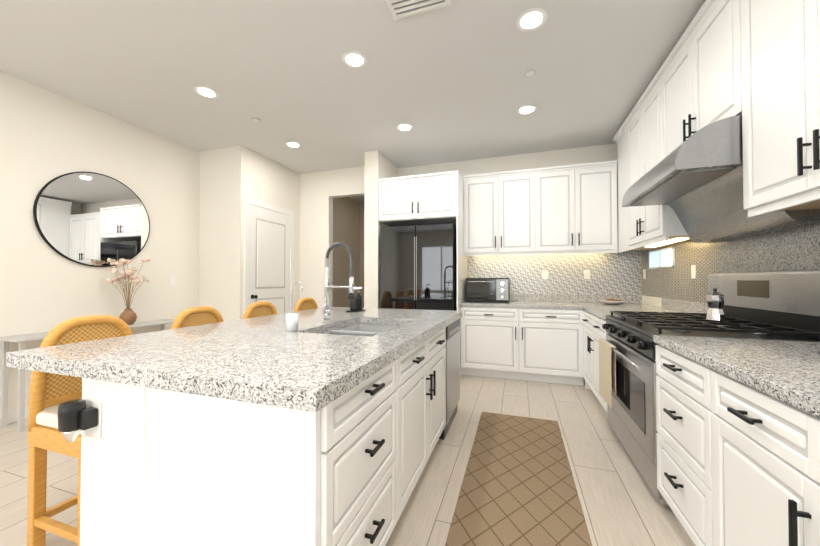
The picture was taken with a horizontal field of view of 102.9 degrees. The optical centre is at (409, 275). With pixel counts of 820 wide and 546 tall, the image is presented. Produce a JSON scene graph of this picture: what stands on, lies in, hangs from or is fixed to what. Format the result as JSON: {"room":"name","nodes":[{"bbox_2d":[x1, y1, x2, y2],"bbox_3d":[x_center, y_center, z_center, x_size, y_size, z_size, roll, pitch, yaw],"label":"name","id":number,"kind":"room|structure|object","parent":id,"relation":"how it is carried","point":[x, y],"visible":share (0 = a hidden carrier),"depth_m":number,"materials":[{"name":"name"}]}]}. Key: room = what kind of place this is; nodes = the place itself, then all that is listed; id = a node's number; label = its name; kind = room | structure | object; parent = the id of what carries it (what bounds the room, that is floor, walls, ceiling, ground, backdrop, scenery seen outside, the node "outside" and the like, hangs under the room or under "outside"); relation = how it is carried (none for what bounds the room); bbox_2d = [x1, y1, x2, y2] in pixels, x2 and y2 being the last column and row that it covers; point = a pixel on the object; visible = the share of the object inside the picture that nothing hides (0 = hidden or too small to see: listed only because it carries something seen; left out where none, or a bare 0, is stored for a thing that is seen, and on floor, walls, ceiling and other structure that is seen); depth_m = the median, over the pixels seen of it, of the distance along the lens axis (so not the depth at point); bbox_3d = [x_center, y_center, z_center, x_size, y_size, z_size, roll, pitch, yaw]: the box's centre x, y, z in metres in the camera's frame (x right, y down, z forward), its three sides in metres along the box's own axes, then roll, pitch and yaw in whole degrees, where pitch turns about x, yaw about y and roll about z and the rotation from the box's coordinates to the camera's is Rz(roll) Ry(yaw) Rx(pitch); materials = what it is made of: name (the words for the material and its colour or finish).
{"room":"kitchen","nodes":[
{"label":"kitchen","id":0,"kind":"room"},
{"bbox_2d":[0,71,199,410],"bbox_3d":[-3.904,-0.243,1.313,0.120,2.930,6.740,0,-1,18],"label":"wall","id":1,"kind":"structure","parent":0,"point":[191,199],"depth_m":3.18,"materials":[{"name":"white paint"}]},
{"bbox_2d":[7,398,81,423],"bbox_3d":[-3.841,1.167,1.271,0.014,0.110,6.500,0,-1,18],"label":"baseboard","id":2,"kind":"structure","parent":1,"relation":"attached to","point":[12,416],"depth_m":2.76,"materials":[{"name":"white"}]},
{"bbox_2d":[33,171,149,266],"bbox_3d":[-3.161,-0.559,3.326,0.026,0.950,0.950,0,-1,18],"label":"round mirror","id":3,"kind":"object","parent":1,"relation":"attached to","point":[93,219],"visible":0.96,"depth_m":3.25,"materials":[{"name":"black mirror"}]},
{"bbox_2d":[170,276,175,285],"bbox_3d":[-2.932,0.072,4.042,0.008,0.116,0.075,0,-1,18],"label":"switch plate","id":4,"kind":"object","parent":1,"relation":"attached to","point":[172,280],"visible":1,"depth_m":4.03,"materials":[{"name":"white plastic"}]},
{"bbox_2d":[200,147,231,321],"bbox_3d":[-2.537,-0.199,4.347,0.570,2.930,0.120,0,-1,18],"label":"wall","id":5,"kind":"structure","parent":0,"point":[216,164],"depth_m":4.29,"materials":[{"name":"white paint"}]},
{"bbox_2d":[228,145,299,320],"bbox_3d":[-1.682,-0.177,5.802,0.120,2.930,3.420,0,-1,18],"label":"wall","id":6,"kind":"structure","parent":0,"point":[255,176],"depth_m":4.37,"materials":[{"name":"white paint"}]},
{"bbox_2d":[243,197,293,314],"bbox_3d":[-1.957,0.133,4.655,0.075,2.275,0.970,0,-1,18],"label":"door","id":7,"kind":"structure","parent":6,"relation":"attached to","point":[268,255],"depth_m":4.61,"materials":[{"name":"white wood"}]},
{"bbox_2d":[300,167,359,307],"bbox_3d":[-1.108,-0.187,5.133,1.350,2.930,0.150,0,-1,18],"label":"wall","id":8,"kind":"structure","parent":0,"point":[315,187],"depth_m":5.26,"materials":[{"name":"white paint"}]},
{"bbox_2d":[328,192,363,306],"bbox_3d":[-0.893,0.011,5.064,0.804,2.532,0.124,0,-1,18],"label":"door frame","id":9,"kind":"structure","parent":8,"relation":"attached to","point":[330,198],"depth_m":5.19,"materials":[{"name":"white paint"}]},
{"bbox_2d":[0,375,695,545],"bbox_3d":[-0.687,1.258,2.070,6.100,0.050,10.000,0,-1,18],"label":"floor","id":10,"kind":"structure","parent":0,"point":[621,505],"depth_m":1.99,"materials":[{"name":"beige tile"}]},
{"bbox_2d":[27,315,132,545],"bbox_3d":[-1.443,0.714,1.591,0.401,1.024,0.438,0,-1,18],"label":"stool","id":11,"kind":"object","parent":10,"relation":"on","point":[47,390],"visible":0.4,"depth_m":1.46,"materials":[{"name":"brown wood"}]},
{"bbox_2d":[0,319,174,431],"bbox_3d":[-3.009,0.883,3.239,0.320,0.735,1.350,0,-1,18],"label":"console table","id":12,"kind":"object","parent":10,"relation":"on","point":[22,340],"visible":0.6,"depth_m":2.67,"materials":[{"name":"grey wood"}]},
{"bbox_2d":[106,258,150,324],"bbox_3d":[-2.964,0.166,3.434,0.237,0.702,0.396,0,-1,18],"label":"vase","id":13,"kind":"object","parent":12,"relation":"on","point":[128,315],"visible":0.98,"depth_m":3.39,"materials":[{"name":"beige"}]},
{"bbox_2d":[171,306,223,328],"bbox_3d":[-1.258,0.722,2.151,0.401,1.024,0.438,0,-1,18],"label":"stool","id":14,"kind":"object","parent":10,"relation":"on","point":[196,316],"visible":0.19,"depth_m":2.19,"materials":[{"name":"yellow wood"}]},
{"bbox_2d":[242,301,276,318],"bbox_3d":[-1.082,0.730,2.683,0.401,1.024,0.438,0,-1,18],"label":"stool","id":15,"kind":"object","parent":10,"relation":"on","point":[260,308],"visible":0.15,"depth_m":2.72,"materials":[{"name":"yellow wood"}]},
{"bbox_2d":[138,315,461,545],"bbox_3d":[-0.205,0.799,2.057,0.728,0.868,2.234,0,-1,18],"label":"kitchen island","id":16,"kind":"object","parent":10,"relation":"on","point":[313,430],"depth_m":1.06,"materials":[{"name":"white wood"}]},
{"bbox_2d":[57,399,101,442],"bbox_3d":[-1.171,0.516,1.150,0.104,0.140,0.086,0,-1,18],"label":"outlet","id":17,"kind":"object","parent":16,"relation":"attached to","point":[75,417],"visible":1,"depth_m":1.14,"materials":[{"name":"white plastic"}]},
{"bbox_2d":[6,307,389,386],"bbox_3d":[-0.879,0.349,2.281,0.750,0.056,2.324,0,-1,18],"label":"island countertop","id":18,"kind":"structure","parent":16,"relation":"on","point":[114,359],"depth_m":1.41,"materials":[{"name":"grey stone"}]},
{"bbox_2d":[286,313,298,331],"bbox_3d":[-0.662,0.266,1.839,0.072,0.095,0.072,0,-1,18],"label":"drinking glass","id":19,"kind":"object","parent":18,"relation":"on","point":[292,320],"visible":1,"depth_m":1.81,"materials":[{"name":"white"}]},
{"bbox_2d":[291,281,302,312],"bbox_3d":[-0.678,0.175,1.922,0.091,0.280,0.058,0,-1,18],"label":"water tap","id":20,"kind":"object","parent":18,"relation":"on","point":[292,294],"visible":0.58,"depth_m":1.94,"materials":[{"name":"silver metal"}]},
{"bbox_2d":[322,242,354,321],"bbox_3d":[-0.500,0.044,2.237,0.244,0.551,0.103,0,-1,18],"label":"faucet","id":21,"kind":"object","parent":18,"relation":"on","point":[326,311],"visible":1,"depth_m":2.26,"materials":[{"name":"silver metal"}]},
{"bbox_2d":[346,287,365,311],"bbox_3d":[-0.493,0.222,2.990,0.100,0.217,0.200,0,-1,18],"label":"soap dispenser","id":22,"kind":"object","parent":18,"relation":"on","point":[356,304],"visible":0.92,"depth_m":2.94,"materials":[{"name":"black plastic"}]},
{"bbox_2d":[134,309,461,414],"bbox_3d":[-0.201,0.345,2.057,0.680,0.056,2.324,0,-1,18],"label":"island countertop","id":23,"kind":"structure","parent":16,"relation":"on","point":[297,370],"depth_m":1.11,"materials":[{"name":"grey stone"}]},
{"bbox_2d":[294,297,317,311],"bbox_3d":[-0.887,0.739,3.271,0.401,1.024,0.438,0,-1,18],"label":"stool","id":24,"kind":"object","parent":10,"relation":"on","point":[306,303],"visible":0.21,"depth_m":3.31,"materials":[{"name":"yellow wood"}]},
{"bbox_2d":[380,223,456,310],"bbox_3d":[0.188,0.318,4.465,0.965,1.900,0.769,0,-1,18],"label":"refrigerator","id":25,"kind":"object","parent":10,"relation":"on","point":[418,267],"visible":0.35,"depth_m":4.10,"materials":[{"name":"black metal"}]},
{"bbox_2d":[378,170,467,375],"bbox_3d":[0.197,-0.002,4.487,1.067,2.540,0.785,0,-1,18],"label":"cabinet","id":26,"kind":"object","parent":10,"relation":"on","point":[430,198],"visible":0.96,"depth_m":4.17,"materials":[{"name":"white wood"}]},
{"bbox_2d":[460,306,523,379],"bbox_3d":[1.085,0.827,4.260,0.752,0.875,0.637,0,-1,18],"label":"base cabinet","id":27,"kind":"object","parent":10,"relation":"on","point":[492,337],"depth_m":3.96,"materials":[{"name":"white wood"}]},
{"bbox_2d":[445,412,591,545],"bbox_3d":[0.555,1.223,1.670,0.630,0.008,2.520,0,-1,18],"label":"rug","id":28,"kind":"object","parent":10,"relation":"on","point":[518,487],"visible":0.92,"depth_m":1.84,"materials":[{"name":"fabric"}]},
{"bbox_2d":[524,306,587,388],"bbox_3d":[1.700,0.824,4.056,0.772,0.875,0.637,0,-1,18],"label":"base cabinet","id":29,"kind":"object","parent":10,"relation":"on","point":[534,337],"depth_m":3.75,"materials":[{"name":"white wood"}]},
{"bbox_2d":[460,301,661,307],"bbox_3d":[1.735,0.366,4.046,2.126,0.040,0.647,0,-1,18],"label":"countertop","id":30,"kind":"structure","parent":29,"relation":"on","point":[472,303],"depth_m":3.98,"materials":[{"name":"grey stone"}]},
{"bbox_2d":[466,278,509,302],"bbox_3d":[1.042,0.193,4.349,0.540,0.315,0.397,0,-1,18],"label":"toaster oven","id":31,"kind":"object","parent":30,"relation":"on","point":[489,289],"visible":1,"depth_m":4.19,"materials":[{"name":"black metal"}]},
{"bbox_2d":[597,298,628,304],"bbox_3d":[2.399,0.309,3.865,0.336,0.068,0.336,0,-1,18],"label":"bowl","id":32,"kind":"object","parent":30,"relation":"on","point":[612,301],"visible":1,"depth_m":3.81,"materials":[{"name":"white ceramic"}]},
{"bbox_2d":[582,310,716,412],"bbox_3d":[2.124,0.809,3.033,0.756,0.875,1.014,0,-1,18],"label":"base cabinet","id":33,"kind":"object","parent":10,"relation":"on","point":[593,330],"depth_m":3.13,"materials":[{"name":"white wood"}]},
{"bbox_2d":[582,306,692,317],"bbox_3d":[2.120,0.352,3.041,0.764,0.040,1.014,0,-1,18],"label":"countertop","id":34,"kind":"structure","parent":33,"relation":"on","point":[602,311],"depth_m":3.18,"materials":[{"name":"grey stone"}]},
{"bbox_2d":[653,338,705,545],"bbox_3d":[1.558,0.784,1.322,0.756,0.875,0.575,0,-1,18],"label":"base cabinet","id":35,"kind":"object","parent":10,"relation":"on","point":[679,377],"depth_m":1.44,"materials":[{"name":"white wood"}]},
{"bbox_2d":[599,270,819,509],"bbox_3d":[1.770,0.608,2.088,0.816,1.250,1.000,0,-1,18],"label":"range","id":36,"kind":"object","parent":10,"relation":"on","point":[781,305],"visible":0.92,"depth_m":1.91,"materials":[{"name":"silver metal"}]},
{"bbox_2d":[706,288,724,320],"bbox_3d":[1.906,0.180,2.028,0.094,0.196,0.135,0,-1,18],"label":"moka pot","id":37,"kind":"object","parent":36,"relation":"on","point":[715,300],"visible":1,"depth_m":2.02,"materials":[{"name":"silver metal"}]},
{"bbox_2d":[702,362,789,545],"bbox_3d":[1.401,0.777,0.849,0.756,0.875,0.539,0,-1,18],"label":"base cabinet","id":38,"kind":"object","parent":10,"relation":"on","point":[738,438],"depth_m":1.04,"materials":[{"name":"white wood"}]},
{"bbox_2d":[654,335,819,413],"bbox_3d":[1.389,0.319,0.831,0.764,0.040,1.626,0,-1,18],"label":"countertop","id":39,"kind":"structure","parent":38,"relation":"on","point":[791,369],"depth_m":1.18,"materials":[{"name":"grey stone"}]},
{"bbox_2d":[790,402,819,545],"bbox_3d":[1.246,0.770,0.379,0.756,0.875,0.689,0,-1,18],"label":"base cabinet","id":40,"kind":"object","parent":10,"relation":"on","point":[804,422],"depth_m":0.82,"materials":[{"name":"white wood"}]},
{"bbox_2d":[0,0,704,202],"bbox_3d":[-0.687,-1.736,2.114,6.100,0.080,10.000,0,-1,18],"label":"ceiling","id":41,"kind":"structure","parent":0,"point":[452,83],"depth_m":2.68,"materials":[{"name":"white paint"}]},
{"bbox_2d":[194,86,218,97],"bbox_3d":[-1.868,-1.678,2.999,0.196,0.009,0.196,0,-1,18],"label":"recessed light","id":42,"kind":"object","parent":41,"relation":"in","point":[206,92],"visible":1,"depth_m":2.99,"materials":[{"name":"white"}]},
{"bbox_2d":[285,141,300,147],"bbox_3d":[-1.485,-1.661,4.157,0.196,0.009,0.196,0,-1,18],"label":"recessed light","id":43,"kind":"object","parent":41,"relation":"in","point":[292,144],"visible":1,"depth_m":4.14,"materials":[{"name":"white plastic"}]},
{"bbox_2d":[342,51,366,67],"bbox_3d":[-0.435,-1.685,2.556,0.196,0.009,0.196,0,-1,18],"label":"recessed light","id":44,"kind":"object","parent":41,"relation":"in","point":[353,59],"visible":1,"depth_m":2.54,"materials":[{"name":"white plastic"}]},
{"bbox_2d":[396,123,412,130],"bbox_3d":[-0.061,-1.668,3.686,0.196,0.009,0.196,0,-1,18],"label":"recessed light","id":45,"kind":"object","parent":41,"relation":"in","point":[404,127],"visible":1,"depth_m":3.68,"materials":[{"name":"white"}]},
{"bbox_2d":[385,0,450,19],"bbox_3d":[0.019,-1.688,1.922,0.380,0.022,0.380,0,-1,18],"label":"ceiling vent","id":46,"kind":"object","parent":41,"relation":"in","point":[399,9],"visible":1,"depth_m":2.04,"materials":[{"name":"white metal"}]},
{"bbox_2d":[517,104,536,114],"bbox_3d":[1.183,-1.673,3.306,0.196,0.009,0.196,0,-1,18],"label":"recessed light","id":47,"kind":"object","parent":41,"relation":"in","point":[526,109],"visible":1,"depth_m":3.29,"materials":[{"name":"white"}]},
{"bbox_2d":[516,8,546,31],"bbox_3d":[0.806,-1.690,2.167,0.196,0.009,0.196,0,-1,18],"label":"recessed light","id":48,"kind":"object","parent":41,"relation":"in","point":[532,19],"visible":1,"depth_m":2.16,"materials":[{"name":"white"}]},
{"bbox_2d":[360,150,399,307],"bbox_3d":[-0.419,-0.193,4.699,0.230,2.930,0.720,0,-1,18],"label":"wall","id":49,"kind":"structure","parent":0,"point":[377,166],"depth_m":4.37,"materials":[{"name":"white paint"}]},
{"bbox_2d":[400,143,617,294],"bbox_3d":[1.251,-0.195,4.621,3.390,2.930,0.120,0,-1,18],"label":"wall","id":50,"kind":"structure","parent":0,"point":[608,152],"depth_m":4.46,"materials":[{"name":"white paint"}]},
{"bbox_2d":[463,168,542,255],"bbox_3d":[1.225,-0.794,4.387,0.954,1.022,0.350,0,-1,18],"label":"upper cabinet","id":51,"kind":"object","parent":50,"relation":"attached to","point":[503,211],"depth_m":4.21,"materials":[{"name":"white wood"}]},
{"bbox_2d":[468,250,640,294],"bbox_3d":[1.837,-0.026,4.360,2.126,0.555,0.002,0,-1,18],"label":"tile backsplash","id":52,"kind":"structure","parent":50,"relation":"attached to","point":[615,273],"depth_m":4.29,"materials":[{"name":"white tile"}]},
{"bbox_2d":[542,270,547,278],"bbox_3d":[1.804,-0.006,4.364,0.070,0.115,0.008,0,-1,18],"label":"electrical outlet","id":53,"kind":"object","parent":52,"relation":"attached to","point":[545,274],"depth_m":4.36,"materials":[{"name":"white plastic"}]},
{"bbox_2d":[584,270,589,278],"bbox_3d":[2.279,-0.008,4.207,0.070,0.115,0.008,0,-1,18],"label":"electrical outlet","id":54,"kind":"object","parent":52,"relation":"attached to","point":[586,272],"depth_m":4.20,"materials":[{"name":"white plastic"}]},
{"bbox_2d":[476,294,641,301],"bbox_3d":[1.834,0.301,4.344,2.126,0.099,0.020,0,-1,18],"label":"backsplash","id":55,"kind":"structure","parent":50,"relation":"attached to","point":[513,297],"depth_m":4.27,"materials":[{"name":"grey stone"}]},
{"bbox_2d":[543,160,617,254],"bbox_3d":[2.023,-0.798,4.124,0.954,1.022,0.350,0,-1,18],"label":"upper cabinet","id":56,"kind":"object","parent":50,"relation":"attached to","point":[567,209],"depth_m":3.93,"materials":[{"name":"white wood"}]},
{"bbox_2d":[641,254,675,306],"bbox_3d":[1.659,-0.259,0.236,0.120,2.930,8.190,0,-1,18],"label":"wall","id":57,"kind":"structure","parent":0,"point":[649,300],"depth_m":3.70,"materials":[{"name":"white paint"}]},
{"bbox_2d":[613,124,655,251],"bbox_3d":[2.503,-0.938,3.551,0.346,1.286,0.473,0,-1,18],"label":"upper cabinet","id":58,"kind":"object","parent":57,"relation":"attached to","point":[622,141],"depth_m":3.62,"materials":[{"name":"white wood"}]},
{"bbox_2d":[625,72,691,247],"bbox_3d":[2.300,-0.947,2.937,0.346,1.286,0.939,0,-1,18],"label":"upper cabinet","id":59,"kind":"object","parent":57,"relation":"attached to","point":[651,226],"depth_m":2.87,"materials":[{"name":"white wood"}]},
{"bbox_2d":[649,246,674,268],"bbox_3d":[2.653,-0.177,3.462,0.012,0.200,0.620,0,-1,18],"label":"window","id":60,"kind":"structure","parent":57,"relation":"in","point":[662,258],"depth_m":3.42,"materials":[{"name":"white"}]},
{"bbox_2d":[662,298,708,312],"bbox_3d":[2.060,0.262,1.675,0.020,0.099,3.648,0,-1,18],"label":"backsplash","id":61,"kind":"structure","parent":57,"relation":"attached to","point":[671,304],"depth_m":2.92,"materials":[{"name":"beige stone"}]},
{"bbox_2d":[661,0,740,156],"bbox_3d":[2.018,-1.215,2.091,0.346,0.776,0.970,0,-1,18],"label":"upper cabinet","id":62,"kind":"object","parent":57,"relation":"attached to","point":[699,88],"depth_m":2.02,"materials":[{"name":"white wood"}]},
{"bbox_2d":[622,115,819,242],"bbox_3d":[1.885,-0.536,2.125,0.626,0.570,0.962,0,-1,18],"label":"range hood","id":63,"kind":"object","parent":57,"relation":"attached to","point":[694,181],"visible":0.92,"depth_m":1.91,"materials":[{"name":"silver metal"}]},
{"bbox_2d":[641,224,819,302],"bbox_3d":[2.173,-0.098,1.982,0.002,1.460,4.291,0,-1,18],"label":"tile backsplash","id":64,"kind":"structure","parent":57,"relation":"attached to","point":[796,249],"depth_m":2.36,"materials":[{"name":"tile"}]},
{"bbox_2d":[643,269,645,278],"bbox_3d":[2.803,-0.013,3.905,0.008,0.115,0.070,0,-1,18],"label":"electrical outlet","id":65,"kind":"object","parent":64,"relation":"attached to","point":[644,270],"depth_m":3.90,"materials":[{"name":"white plastic"}]},
{"bbox_2d":[691,265,695,278],"bbox_3d":[2.442,-0.029,2.813,0.008,0.115,0.070,0,-1,18],"label":"electrical outlet","id":66,"kind":"object","parent":64,"relation":"attached to","point":[693,271],"depth_m":2.81,"materials":[{"name":"white plastic"}]},
{"bbox_2d":[737,0,819,215],"bbox_3d":[1.725,-0.973,1.199,0.346,1.286,1.018,0,-1,18],"label":"upper cabinet","id":67,"kind":"object","parent":57,"relation":"attached to","point":[755,64],"depth_m":1.44,"materials":[{"name":"white wood"}]}
]}

